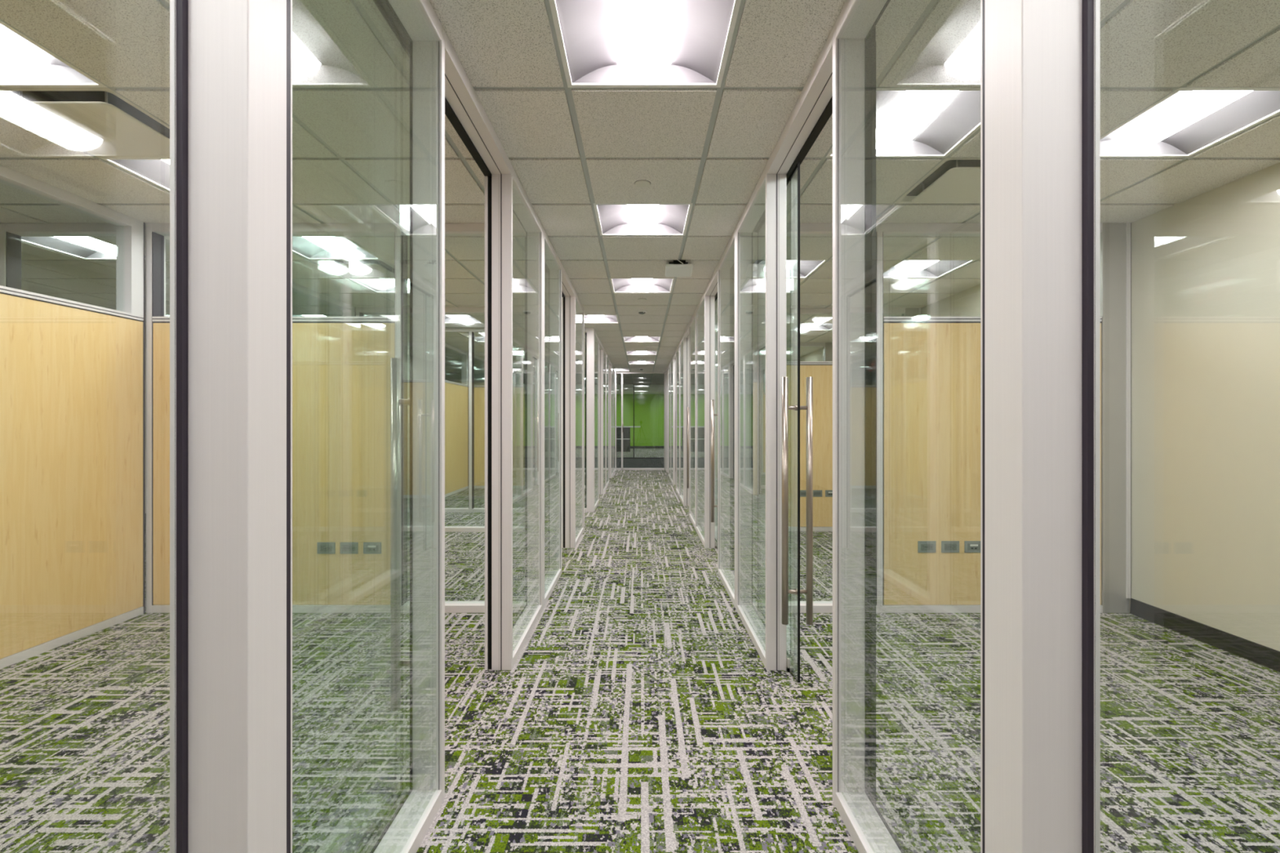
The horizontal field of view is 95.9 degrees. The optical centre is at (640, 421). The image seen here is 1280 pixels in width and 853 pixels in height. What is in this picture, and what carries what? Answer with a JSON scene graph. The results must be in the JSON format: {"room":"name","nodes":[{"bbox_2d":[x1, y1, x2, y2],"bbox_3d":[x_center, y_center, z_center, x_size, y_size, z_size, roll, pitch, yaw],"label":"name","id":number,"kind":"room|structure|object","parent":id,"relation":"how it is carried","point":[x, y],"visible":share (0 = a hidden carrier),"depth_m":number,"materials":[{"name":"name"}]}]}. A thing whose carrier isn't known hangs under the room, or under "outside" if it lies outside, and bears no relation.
{"room":"office corridor","nodes":[
{"label":"office corridor","id":0,"kind":"room"},
{"bbox_2d":[145,326,146,513],"bbox_3d":[-6.950,-0.175,11.650,0.100,2.900,32.100,0,0,0],"label":"wall","id":1,"kind":"structure","parent":0,"point":[145,326],"depth_m":8.04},
{"bbox_2d":[0,164,355,669],"bbox_3d":[-3.349,-0.025,1.335,0.102,2.600,10.670,0,0,0],"label":"wall","id":2,"kind":"structure","parent":0,"point":[73,373],"depth_m":3.36,"materials":[{"name":"wood"}]},
{"bbox_2d":[0,222,525,613],"bbox_3d":[-3.683,-0.025,3.900,5.834,2.600,0.104,0,0,0],"label":"wall","id":3,"kind":"structure","parent":0,"point":[341,365],"depth_m":3.85,"materials":[{"name":"wood"}]},
{"bbox_2d":[316,542,335,554],"bbox_3d":[-2.100,0.842,3.849,0.120,0.078,0.010,0,0,0],"label":"power outlet","id":4,"kind":"object","parent":3,"relation":"attached to","point":[322,548],"visible":1,"depth_m":3.85,"materials":[{"name":"grey plastic"}]},
{"bbox_2d":[320,544,332,551],"bbox_3d":[-2.100,0.842,3.847,0.080,0.044,0.004,0,0,0],"label":"receptacle","id":5,"kind":"object","parent":4,"relation":"attached to","point":[323,548],"depth_m":3.85,"materials":[{"name":"grey plastic"}]},
{"bbox_2d":[340,542,358,554],"bbox_3d":[-1.947,0.842,3.849,0.120,0.078,0.010,0,0,0],"label":"power outlet","id":6,"kind":"object","parent":3,"relation":"attached to","point":[346,548],"visible":1,"depth_m":3.85,"materials":[{"name":"grey plastic"}]},
{"bbox_2d":[342,544,355,551],"bbox_3d":[-1.947,0.842,3.847,0.080,0.044,0.004,0,0,0],"label":"receptacle","id":7,"kind":"object","parent":6,"relation":"attached to","point":[346,548],"depth_m":3.85,"materials":[{"name":"grey plastic"}]},
{"bbox_2d":[363,542,381,554],"bbox_3d":[-1.792,0.842,3.848,0.120,0.078,0.012,0,0,0],"label":"outlet","id":8,"kind":"object","parent":3,"relation":"attached to","point":[369,548],"visible":1,"depth_m":3.85,"materials":[{"name":"grey plastic"}]},
{"bbox_2d":[365,544,377,551],"bbox_3d":[-1.792,0.842,3.847,0.080,0.044,0.004,0,0,0],"label":"receptacle","id":9,"kind":"object","parent":8,"relation":"attached to","point":[369,548],"depth_m":3.85,"materials":[{"name":"grey plastic"}]},
{"bbox_2d":[491,163,544,670],"bbox_3d":[-0.717,-0.025,3.470,0.105,2.600,1.020,0,0,0],"label":"window","id":10,"kind":"structure","parent":3,"relation":"in","point":[515,199],"depth_m":3.20,"materials":[{"name":"metal"}]},
{"bbox_2d":[524,236,548,601],"bbox_3d":[-0.786,0.002,4.424,0.152,2.526,0.980,0,0,0],"label":"door","id":11,"kind":"structure","parent":3,"relation":"in","point":[545,413],"depth_m":3.93,"materials":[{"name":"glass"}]},
{"bbox_2d":[524,235,575,572],"bbox_3d":[-0.733,-0.025,4.927,0.138,2.600,1.854,0,0,0],"label":"trim","id":12,"kind":"structure","parent":3,"relation":"attached to","point":[567,289],"depth_m":5.83,"materials":[{"name":"metal"}]},
{"bbox_2d":[544,230,561,606],"bbox_3d":[-0.717,-0.025,4.413,0.105,2.600,0.874,0,0,0],"label":"window","id":13,"kind":"structure","parent":3,"relation":"in","point":[553,264],"depth_m":4.51,"materials":[{"name":"metal"}]},
{"bbox_2d":[355,306,547,532],"bbox_3d":[-2.036,-0.025,6.730,2.540,2.600,0.104,0,0,0],"label":"wall","id":14,"kind":"structure","parent":0,"point":[360,311],"depth_m":6.68,"materials":[{"name":"paint"}]},
{"bbox_2d":[564,292,584,547],"bbox_3d":[-0.717,-0.025,6.305,0.105,2.600,0.950,0,0,0],"label":"window","id":15,"kind":"structure","parent":14,"relation":"in","point":[577,310],"depth_m":5.83,"materials":[{"name":"glass"}]},
{"bbox_2d":[444,343,515,497],"bbox_3d":[-3.349,-0.025,11.740,0.102,2.600,7.020,0,0,0],"label":"wall","id":16,"kind":"structure","parent":0,"point":[456,394],"depth_m":10.39,"materials":[{"name":"wood"}]},
{"bbox_2d":[407,327,586,512],"bbox_3d":[-2.036,-0.025,8.170,2.540,2.600,0.104,0,0,0],"label":"wall","id":17,"kind":"structure","parent":0,"point":[471,331],"depth_m":8.12,"materials":[{"name":"metal"}]},
{"bbox_2d":[585,333,586,507],"bbox_3d":[-0.786,0.002,8.734,0.152,2.526,0.980,0,0,0],"label":"door","id":18,"kind":"structure","parent":17,"relation":"in","point":[585,334],"depth_m":8.26,"materials":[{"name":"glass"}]},
{"bbox_2d":[586,328,599,511],"bbox_3d":[-0.717,-0.025,8.655,0.105,2.600,1.010,0,0,0],"label":"window","id":19,"kind":"structure","parent":17,"relation":"in","point":[593,340],"depth_m":8.15,"materials":[{"name":"metal"}]},
{"bbox_2d":[585,332,603,494],"bbox_3d":[-0.733,-0.025,9.247,0.138,2.600,1.874,0,0,0],"label":"trim","id":20,"kind":"structure","parent":17,"relation":"attached to","point":[601,347],"depth_m":10.16,"materials":[{"name":"metal"}]},
{"bbox_2d":[474,352,585,488],"bbox_3d":[-2.036,-0.025,11.100,2.540,2.600,0.104,0,0,0],"label":"wall","id":21,"kind":"structure","parent":0,"point":[518,391],"depth_m":11.05,"materials":[{"name":"wood"}]},
{"bbox_2d":[599,347,606,494],"bbox_3d":[-0.717,-0.025,10.650,0.105,2.600,0.980,0,0,0],"label":"window","id":22,"kind":"structure","parent":21,"relation":"in","point":[603,354],"depth_m":10.16,"materials":[{"name":"glass"}]},
{"bbox_2d":[606,354,608,487],"bbox_3d":[-0.717,-0.025,11.568,0.105,2.600,0.864,0,0,0],"label":"window","id":23,"kind":"structure","parent":21,"relation":"in","point":[607,357],"depth_m":11.70,"materials":[{"name":"metal"}]},
{"bbox_2d":[512,367,585,474],"bbox_3d":[-2.036,-0.025,14.000,2.540,2.600,0.104,0,0,0],"label":"wall","id":24,"kind":"structure","parent":0,"point":[513,368],"depth_m":13.95,"materials":[{"name":"metal"}]},
{"bbox_2d":[608,364,613,478],"bbox_3d":[-0.717,-0.025,13.500,0.105,2.600,1.000,0,0,0],"label":"window","id":25,"kind":"structure","parent":24,"relation":"in","point":[611,367],"depth_m":13.00,"materials":[{"name":"metal"}]},
{"bbox_2d":[474,383,663,458],"bbox_3d":[-0.900,-0.025,20.056,12.000,2.600,0.036,0,0,0],"label":"glass","id":26,"kind":"object","parent":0,"point":[633,457],"visible":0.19,"depth_m":20.05,"materials":[{"name":"clear glass"}]},
{"bbox_2d":[584,394,663,445],"bbox_3d":[-0.900,-0.175,27.650,12.200,2.900,0.100,0,0,0],"label":"wall","id":27,"kind":"structure","parent":0,"point":[648,408],"depth_m":27.60,"materials":[{"name":"green paint"}]},
{"bbox_2d":[584,445,663,448],"bbox_3d":[-0.900,1.215,27.593,12.000,0.120,0.015,0,0,0],"label":"baseboard","id":28,"kind":"structure","parent":27,"relation":"attached to","point":[631,446],"depth_m":27.59,"materials":[{"name":"black rubber"}]},
{"bbox_2d":[0,448,1279,852],"bbox_3d":[-0.900,1.300,11.650,12.200,0.050,32.100,0,0,0],"label":"floor","id":29,"kind":"structure","parent":0,"point":[639,712],"depth_m":2.43,"materials":[{"name":"carpet"}]},
{"bbox_2d":[169,0,187,852],"bbox_3d":[-0.724,-0.025,-0.009,0.120,2.600,2.183,0,0,0],"label":"window","id":30,"kind":"structure","parent":29,"relation":"on","point":[178,8],"depth_m":0.96,"materials":[{"name":"metal"}]},
{"bbox_2d":[373,0,511,795],"bbox_3d":[-0.733,-0.025,2.045,0.138,2.600,1.878,0,0,0],"label":"trim","id":31,"kind":"structure","parent":29,"relation":"on","point":[464,108],"depth_m":2.96,"materials":[{"name":"metal"}]},
{"bbox_2d":[187,0,444,852],"bbox_3d":[-0.717,-0.025,1.466,0.105,2.600,0.981,0,0,0],"label":"window","id":32,"kind":"structure","parent":31,"relation":"attached to","point":[240,51],"depth_m":1.00,"materials":[{"name":"metal"}]},
{"bbox_2d":[376,0,409,711],"bbox_3d":[-0.786,0.002,1.530,0.152,2.526,0.980,0,0,0],"label":"door","id":33,"kind":"structure","parent":31,"relation":"attached to","point":[396,402],"depth_m":1.98,"materials":[{"name":"silver glass"}]},
{"bbox_2d":[616,426,640,451],"bbox_3d":[-0.835,0.733,24.905,1.630,1.085,0.710,0,0,0],"label":"storage cabinet","id":34,"kind":"object","parent":29,"relation":"on","point":[626,434],"visible":0.57,"depth_m":24.58,"materials":[{"name":"metal"}]},
{"bbox_2d":[616,426,640,427],"bbox_3d":[-0.835,0.215,24.905,1.630,0.050,0.710,0,0,0],"label":"countertop","id":35,"kind":"structure","parent":34,"relation":"on","point":[616,426],"depth_m":24.55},
{"bbox_2d":[832,0,1082,852],"bbox_3d":[0.697,-0.025,1.460,0.105,2.600,0.969,0,0,0],"label":"window","id":36,"kind":"structure","parent":29,"relation":"on","point":[1031,51],"depth_m":1.01,"materials":[{"name":"metal"}]},
{"bbox_2d":[1082,0,1100,852],"bbox_3d":[0.704,-0.025,-0.009,0.120,2.600,2.183,0,0,0],"label":"window","id":37,"kind":"structure","parent":29,"relation":"on","point":[1091,8],"depth_m":0.96,"materials":[{"name":"metal"}]},
{"bbox_2d":[0,0,1279,394],"bbox_3d":[-0.902,-1.340,11.749,12.218,0.028,32.335,0,0,0],"label":"ceiling","id":38,"kind":"structure","parent":0,"point":[351,71],"depth_m":2.73,"materials":[{"name":"tile"}]},
{"bbox_2d":[0,18,107,87],"bbox_3d":[-2.426,-1.387,1.995,0.608,0.113,0.608,0,0,0],"label":"light","id":39,"kind":"object","parent":38,"relation":"attached to","point":[24,62],"visible":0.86,"depth_m":2.23,"materials":[{"name":"white plastic"}]},
{"bbox_2d":[21,235,115,259],"bbox_3d":[-4.255,-1.387,4.434,0.608,0.113,0.608,0,0,0],"label":"light","id":40,"kind":"object","parent":38,"relation":"attached to","point":[86,247],"visible":0.32,"depth_m":4.47,"materials":[{"name":"white plastic"}]},
{"bbox_2d":[0,88,169,157],"bbox_3d":[-2.426,-1.357,2.605,0.608,0.098,0.608,0,0,0],"label":"light","id":41,"kind":"object","parent":38,"relation":"in","point":[101,122],"visible":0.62,"depth_m":2.53,"materials":[{"name":"white plastic"}]},
{"bbox_2d":[99,157,169,191],"bbox_3d":[-2.426,-1.387,3.214,0.608,0.113,0.608,0,0,0],"label":"light","id":42,"kind":"object","parent":38,"relation":"attached to","point":[156,171],"visible":0.23,"depth_m":3.11,"materials":[{"name":"white plastic"}]},
{"bbox_2d":[292,314,328,316],"bbox_3d":[-4.255,-1.387,7.482,0.608,0.113,0.608,0,0,0],"label":"light","id":43,"kind":"object","parent":38,"relation":"attached to","point":[322,315],"visible":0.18,"depth_m":7.47,"materials":[{"name":"white plastic"}]},
{"bbox_2d":[292,235,382,259],"bbox_3d":[-2.426,-1.387,4.434,0.608,0.113,0.608,0,0,0],"label":"light","id":44,"kind":"object","parent":38,"relation":"attached to","point":[310,247],"visible":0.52,"depth_m":4.58,"materials":[{"name":"white plastic"}]},
{"bbox_2d":[309,259,409,278],"bbox_3d":[-2.426,-1.357,5.043,0.608,0.098,0.608,0,0,0],"label":"light","id":45,"kind":"object","parent":38,"relation":"in","point":[348,268],"visible":0.66,"depth_m":5.02,"materials":[{"name":"white plastic"}]},
{"bbox_2d":[347,278,409,293],"bbox_3d":[-2.426,-1.387,5.653,0.608,0.113,0.608,0,0,0],"label":"light","id":46,"kind":"object","parent":38,"relation":"attached to","point":[376,285],"visible":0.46,"depth_m":5.75,"materials":[{"name":"white plastic"}]},
{"bbox_2d":[444,314,483,323],"bbox_3d":[-2.426,-1.387,7.482,0.608,0.113,0.608,0,0,0],"label":"light","id":47,"kind":"object","parent":38,"relation":"attached to","point":[468,318],"visible":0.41,"depth_m":7.77,"materials":[{"name":"white plastic"}]},
{"bbox_2d":[466,336,513,342],"bbox_3d":[-2.426,-1.387,9.310,0.608,0.113,0.608,0,0,0],"label":"light","id":48,"kind":"object","parent":38,"relation":"attached to","point":[478,339],"visible":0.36,"depth_m":9.52,"materials":[{"name":"white plastic"}]},
{"bbox_2d":[512,351,524,352],"bbox_3d":[-2.426,-1.387,11.139,0.608,0.113,0.608,0,0,0],"label":"light","id":49,"kind":"object","parent":38,"relation":"attached to","point":[513,351],"visible":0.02,"depth_m":11.24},
{"bbox_2d":[584,314,619,323],"bbox_3d":[-0.597,-1.387,7.482,0.608,0.113,0.608,0,0,0],"label":"light","id":50,"kind":"object","parent":38,"relation":"attached to","point":[588,318],"visible":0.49,"depth_m":7.74,"materials":[{"name":"white plastic"}]},
{"bbox_2d":[614,368,629,370],"bbox_3d":[-0.597,-1.387,14.797,0.608,0.113,0.608,0,0,0],"label":"light","id":51,"kind":"object","parent":38,"relation":"attached to","point":[615,369],"visible":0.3,"depth_m":15.08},
{"bbox_2d":[622,336,661,342],"bbox_3d":[0.013,-1.387,9.310,0.608,0.113,0.608,0,0,0],"label":"light","id":52,"kind":"object","parent":38,"relation":"attached to","point":[626,339],"visible":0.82,"depth_m":9.58,"materials":[{"name":"white plastic"}]},
{"bbox_2d":[625,351,657,355],"bbox_3d":[0.013,-1.387,11.139,0.608,0.113,0.608,0,0,0],"label":"light","id":53,"kind":"object","parent":38,"relation":"attached to","point":[628,353],"visible":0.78,"depth_m":11.42,"materials":[{"name":"white plastic"}]},
{"bbox_2d":[627,360,655,364],"bbox_3d":[0.013,-1.387,12.968,0.608,0.113,0.608,0,0,0],"label":"light","id":54,"kind":"object","parent":38,"relation":"attached to","point":[628,362],"visible":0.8,"depth_m":13.25,"materials":[{"name":"white plastic"}]},
{"bbox_2d":[637,310,646,314],"bbox_3d":[0.012,-1.308,6.910,0.110,0.036,0.110,0,0,0],"label":"smoke detector","id":55,"kind":"object","parent":38,"relation":"attached to","point":[641,312],"visible":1,"depth_m":6.87,"materials":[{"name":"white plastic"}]},
{"bbox_2d":[609,277,675,293],"bbox_3d":[0.013,-1.387,5.653,0.608,0.113,0.608,0,0,0],"label":"light","id":56,"kind":"object","parent":38,"relation":"attached to","point":[618,285],"visible":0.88,"depth_m":5.81,"materials":[{"name":"white plastic"}]},
{"bbox_2d":[634,179,650,186],"bbox_3d":[0.009,-1.324,3.210,0.092,0.006,0.092,0,0,0],"label":"sprinkler cover","id":57,"kind":"object","parent":38,"relation":"attached to","point":[642,183],"visible":1,"depth_m":3.20,"materials":[{"name":"white metal"}]},
{"bbox_2d":[593,203,693,235],"bbox_3d":[0.013,-1.387,3.824,0.608,0.113,0.608,0,0,0],"label":"light","id":58,"kind":"object","parent":38,"relation":"attached to","point":[612,219],"visible":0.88,"depth_m":3.90,"materials":[{"name":"white plastic"}]},
{"bbox_2d":[548,0,741,87],"bbox_3d":[0.013,-1.387,1.995,0.608,0.113,0.608,0,0,0],"label":"light","id":59,"kind":"object","parent":38,"relation":"attached to","point":[602,43],"visible":1,"depth_m":2.08,"materials":[{"name":"white plastic"}]},
{"bbox_2d":[665,259,693,276],"bbox_3d":[0.315,-1.277,4.802,0.224,0.104,0.174,0,0,0],"label":"exit sign","id":60,"kind":"object","parent":38,"relation":"attached to","point":[677,268],"visible":1,"depth_m":4.76,"materials":[{"name":"white plastic"}]},
{"bbox_2d":[752,351,786,355],"bbox_3d":[2.451,-1.387,11.139,0.608,0.113,0.608,0,0,0],"label":"light","id":61,"kind":"object","parent":38,"relation":"attached to","point":[755,353],"visible":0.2,"depth_m":11.42,"materials":[{"name":"white plastic"}]},
{"bbox_2d":[752,259,827,278],"bbox_3d":[1.232,-1.387,5.043,0.608,0.113,0.608,0,0,0],"label":"light","id":62,"kind":"object","parent":38,"relation":"attached to","point":[807,267],"visible":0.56,"depth_m":5.16,"materials":[{"name":"white plastic"}]},
{"bbox_2d":[788,323,832,330],"bbox_3d":[2.451,-1.387,8.091,0.608,0.113,0.608,0,0,0],"label":"light","id":63,"kind":"object","parent":38,"relation":"attached to","point":[803,326],"visible":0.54,"depth_m":8.36,"materials":[{"name":"white plastic"}]},
{"bbox_2d":[825,87,980,157],"bbox_3d":[1.232,-1.387,2.605,0.608,0.113,0.608,0,0,0],"label":"light","id":64,"kind":"object","parent":38,"relation":"attached to","point":[911,122],"visible":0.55,"depth_m":2.63,"materials":[{"name":"white plastic"}]},
{"bbox_2d":[883,259,975,278],"bbox_3d":[2.451,-1.387,5.043,0.608,0.113,0.608,0,0,0],"label":"light","id":65,"kind":"object","parent":38,"relation":"attached to","point":[904,268],"visible":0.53,"depth_m":5.16,"materials":[{"name":"white plastic"}]},
{"bbox_2d":[893,157,980,203],"bbox_3d":[1.841,-1.357,3.214,0.608,0.098,0.608,0,0,0],"label":"ceiling vent","id":66,"kind":"object","parent":38,"relation":"in","point":[954,180],"visible":0.5,"depth_m":3.24,"materials":[{"name":"white metal"}]},
{"bbox_2d":[1100,87,1279,157],"bbox_3d":[2.451,-1.387,2.605,0.608,0.113,0.608,0,0,0],"label":"light","id":67,"kind":"object","parent":38,"relation":"attached to","point":[1186,122],"visible":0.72,"depth_m":2.63,"materials":[{"name":"white plastic"}]},
{"bbox_2d":[515,371,764,470],"bbox_3d":[0.000,-0.025,15.289,6.600,2.600,0.162,0,0,0],"label":"wall","id":68,"kind":"structure","parent":0,"point":[517,372],"depth_m":15.25,"materials":[{"name":"paint"}]},
{"bbox_2d":[613,368,615,473],"bbox_3d":[-0.717,-0.025,14.623,0.105,2.600,1.254,0,0,0],"label":"window","id":69,"kind":"structure","parent":68,"relation":"in","point":[614,369],"depth_m":14.57,"materials":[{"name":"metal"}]},
{"bbox_2d":[665,369,668,472],"bbox_3d":[0.697,-0.025,14.875,0.105,2.600,0.750,0,0,0],"label":"window","id":70,"kind":"structure","parent":68,"relation":"in","point":[666,371],"depth_m":14.53,"materials":[{"name":"glass"}]},
{"bbox_2d":[544,1,745,319],"bbox_3d":[-0.902,-1.600,11.749,12.192,0.050,32.309,0,0,0],"label":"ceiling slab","id":71,"kind":"structure","parent":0,"point":[544,2],"depth_m":2.94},
{"bbox_2d":[752,360,789,364],"bbox_3d":[2.001,-0.025,12.599,2.509,2.600,0.106,0,0,0],"label":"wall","id":72,"kind":"structure","parent":0,"point":[753,362],"depth_m":12.55,"materials":[{"name":"paint"}]},
{"bbox_2d":[668,362,670,479],"bbox_3d":[0.697,-0.025,13.113,0.105,2.600,0.874,0,0,0],"label":"window","id":73,"kind":"structure","parent":72,"relation":"in","point":[669,362],"depth_m":13.11,"materials":[{"name":"metal"}]},
{"bbox_2d":[670,357,675,484],"bbox_3d":[0.697,-0.025,12.165,0.105,2.600,1.030,0,0,0],"label":"window","id":74,"kind":"structure","parent":72,"relation":"in","point":[673,361],"depth_m":11.65,"materials":[{"name":"glass"}]},
{"bbox_2d":[672,351,675,484],"bbox_3d":[0.713,-0.025,11.578,0.138,2.600,1.904,0,0,0],"label":"trim","id":75,"kind":"structure","parent":72,"relation":"attached to","point":[674,354],"depth_m":11.65,"materials":[{"name":"metal"}]},
{"bbox_2d":[752,342,832,497],"bbox_3d":[2.001,-0.025,9.699,2.509,2.600,0.106,0,0,0],"label":"wall","id":76,"kind":"structure","parent":0,"point":[828,347],"depth_m":9.65,"materials":[{"name":"paint"}]},
{"bbox_2d":[675,344,679,496],"bbox_3d":[0.697,-0.025,10.213,0.105,2.600,0.874,0,0,0],"label":"window","id":77,"kind":"structure","parent":76,"relation":"in","point":[677,348],"depth_m":10.22,"materials":[{"name":"glass"}]},
{"bbox_2d":[679,336,688,506],"bbox_3d":[0.697,-0.025,9.265,0.105,2.600,1.030,0,0,0],"label":"window","id":78,"kind":"structure","parent":76,"relation":"in","point":[682,344],"depth_m":8.75,"materials":[{"name":"glass"}]},
{"bbox_2d":[683,324,688,506],"bbox_3d":[0.713,-0.025,8.678,0.138,2.600,1.904,0,0,0],"label":"trim","id":79,"kind":"structure","parent":76,"relation":"attached to","point":[686,335],"depth_m":8.75,"materials":[{"name":"metal"}]},
{"bbox_2d":[687,407,688,488],"bbox_3d":[0.766,0.002,9.080,0.152,2.526,0.980,0,0,0],"label":"door","id":80,"kind":"structure","parent":76,"relation":"in","point":[687,407],"depth_m":8.61,"materials":[{"name":"clear glass"}]},
{"bbox_2d":[752,307,919,531],"bbox_3d":[2.001,-0.025,6.769,2.509,2.600,0.106,0,0,0],"label":"wall","id":81,"kind":"structure","parent":0,"point":[821,372],"depth_m":6.72,"materials":[{"name":"wood"}]},
{"bbox_2d":[688,312,694,527],"bbox_3d":[0.697,-0.025,7.313,0.105,2.600,0.874,0,0,0],"label":"window","id":82,"kind":"structure","parent":81,"relation":"in","point":[691,324],"depth_m":7.43,"materials":[{"name":"glass"}]},
{"bbox_2d":[694,292,715,547],"bbox_3d":[0.697,-0.025,6.355,0.105,2.600,1.050,0,0,0],"label":"window","id":83,"kind":"structure","parent":81,"relation":"in","point":[702,311],"depth_m":6.06,"materials":[{"name":"glass"}]},
{"bbox_2d":[711,295,717,548],"bbox_3d":[0.766,0.002,6.160,0.152,2.526,0.980,0,0,0],"label":"door","id":84,"kind":"structure","parent":81,"relation":"in","point":[713,414],"depth_m":5.77,"materials":[{"name":"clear glass"}]},
{"bbox_2d":[704,265,734,562],"bbox_3d":[0.713,-0.025,5.768,0.138,2.600,1.884,0,0,0],"label":"trim","id":85,"kind":"structure","parent":81,"relation":"attached to","point":[711,290],"depth_m":4.83,"materials":[{"name":"metal"}]},
{"bbox_2d":[800,489,806,497],"bbox_3d":[1.895,0.834,6.719,0.120,0.078,0.010,0,0,0],"label":"power outlet","id":86,"kind":"object","parent":81,"relation":"attached to","point":[802,492],"visible":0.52,"depth_m":6.72,"materials":[{"name":"grey plastic"}]},
{"bbox_2d":[800,491,806,495],"bbox_3d":[1.895,0.834,6.717,0.080,0.044,0.004,0,0,0],"label":"receptacle","id":87,"kind":"object","parent":86,"relation":"attached to","point":[802,493],"depth_m":6.71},
{"bbox_2d":[813,489,822,497],"bbox_3d":[2.050,0.834,6.719,0.120,0.078,0.010,0,0,0],"label":"power outlet","id":88,"kind":"object","parent":81,"relation":"attached to","point":[816,493],"visible":0.83,"depth_m":6.72,"materials":[{"name":"grey plastic"}]},
{"bbox_2d":[813,491,820,495],"bbox_3d":[2.050,0.834,6.717,0.080,0.044,0.004,0,0,0],"label":"receptacle","id":89,"kind":"object","parent":88,"relation":"attached to","point":[815,493],"depth_m":6.71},
{"bbox_2d":[825,489,832,497],"bbox_3d":[2.205,0.834,6.718,0.120,0.078,0.012,0,0,0],"label":"outlet","id":90,"kind":"object","parent":81,"relation":"attached to","point":[828,493],"visible":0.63,"depth_m":6.72,"materials":[{"name":"grey plastic"}]},
{"bbox_2d":[919,307,921,316],"bbox_3d":[3.247,-0.075,6.714,0.030,2.500,0.012,0,0,0],"label":"trim","id":91,"kind":"structure","parent":81,"relation":"attached to","point":[920,308],"depth_m":6.71,"materials":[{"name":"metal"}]},
{"bbox_2d":[752,222,1129,613],"bbox_3d":[2.001,-0.025,3.899,2.509,2.600,0.106,0,0,0],"label":"wall","id":92,"kind":"structure","parent":0,"point":[928,368],"depth_m":3.85,"materials":[{"name":"wood"}]},
{"bbox_2d":[717,230,734,606],"bbox_3d":[0.697,-0.025,4.413,0.105,2.600,0.874,0,0,0],"label":"window","id":93,"kind":"structure","parent":92,"relation":"in","point":[726,265],"depth_m":4.44,"materials":[{"name":"glass"}]},
{"bbox_2d":[734,164,786,670],"bbox_3d":[0.697,-0.025,3.470,0.105,2.600,1.020,0,0,0],"label":"window","id":94,"kind":"structure","parent":92,"relation":"in","point":[762,199],"depth_m":3.34,"materials":[{"name":"metal"}]},
{"bbox_2d":[757,161,813,682],"bbox_3d":[0.766,0.002,3.290,0.152,2.526,0.980,0,0,0],"label":"door","id":95,"kind":"structure","parent":92,"relation":"in","point":[785,407],"depth_m":2.82,"materials":[{"name":"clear glass"}]},
{"bbox_2d":[753,26,875,804],"bbox_3d":[0.713,-0.025,2.880,0.138,2.600,1.920,0,0,0],"label":"trim","id":96,"kind":"structure","parent":92,"relation":"attached to","point":[813,108],"depth_m":1.92,"materials":[{"name":"metal"}]},
{"bbox_2d":[917,541,936,552],"bbox_3d":[1.907,0.834,3.849,0.120,0.078,0.010,0,0,0],"label":"power outlet","id":97,"kind":"object","parent":92,"relation":"attached to","point":[922,546],"visible":1,"depth_m":3.85,"materials":[{"name":"grey plastic"}]},
{"bbox_2d":[920,543,933,550],"bbox_3d":[1.907,0.834,3.847,0.080,0.044,0.004,0,0,0],"label":"receptacle","id":98,"kind":"object","parent":97,"relation":"attached to","point":[923,546],"depth_m":3.85,"materials":[{"name":"grey plastic"}]},
{"bbox_2d":[941,541,959,552],"bbox_3d":[2.063,0.834,3.849,0.120,0.078,0.010,0,0,0],"label":"power outlet","id":99,"kind":"object","parent":92,"relation":"attached to","point":[946,546],"visible":1,"depth_m":3.85,"materials":[{"name":"grey plastic"}]},
{"bbox_2d":[944,543,956,550],"bbox_3d":[2.063,0.834,3.847,0.080,0.044,0.004,0,0,0],"label":"receptacle","id":100,"kind":"object","parent":99,"relation":"attached to","point":[947,546],"depth_m":3.85,"materials":[{"name":"grey plastic"}]},
{"bbox_2d":[964,541,980,552],"bbox_3d":[2.218,0.834,3.848,0.120,0.078,0.012,0,0,0],"label":"outlet","id":101,"kind":"object","parent":92,"relation":"attached to","point":[969,546],"visible":0.81,"depth_m":3.85,"materials":[{"name":"grey plastic"}]},
{"bbox_2d":[968,543,979,550],"bbox_3d":[2.218,0.834,3.847,0.080,0.044,0.004,0,0,0],"label":"receptacle","id":102,"kind":"object","parent":101,"relation":"attached to","point":[971,546],"depth_m":3.85,"materials":[{"name":"grey plastic"}]},
{"bbox_2d":[1126,222,1131,598],"bbox_3d":[3.247,-0.075,3.844,0.030,2.500,0.012,0,0,0],"label":"trim","id":103,"kind":"structure","parent":92,"relation":"attached to","point":[1128,224],"depth_m":3.84,"materials":[{"name":"metal"}]},
{"bbox_2d":[764,162,1279,651],"bbox_3d":[3.322,-0.085,5.620,0.120,2.720,19.240,0,0,0],"label":"wall","id":104,"kind":"structure","parent":0,"point":[1206,266],"depth_m":3.31,"materials":[{"name":"beige paint"}]},
{"bbox_2d":[1129,598,1279,672],"bbox_3d":[3.256,1.224,-0.080,0.012,0.102,7.840,0,0,0],"label":"baseboard","id":105,"kind":"structure","parent":104,"relation":"attached to","point":[1268,657],"depth_m":3.30,"materials":[{"name":"black rubber"}]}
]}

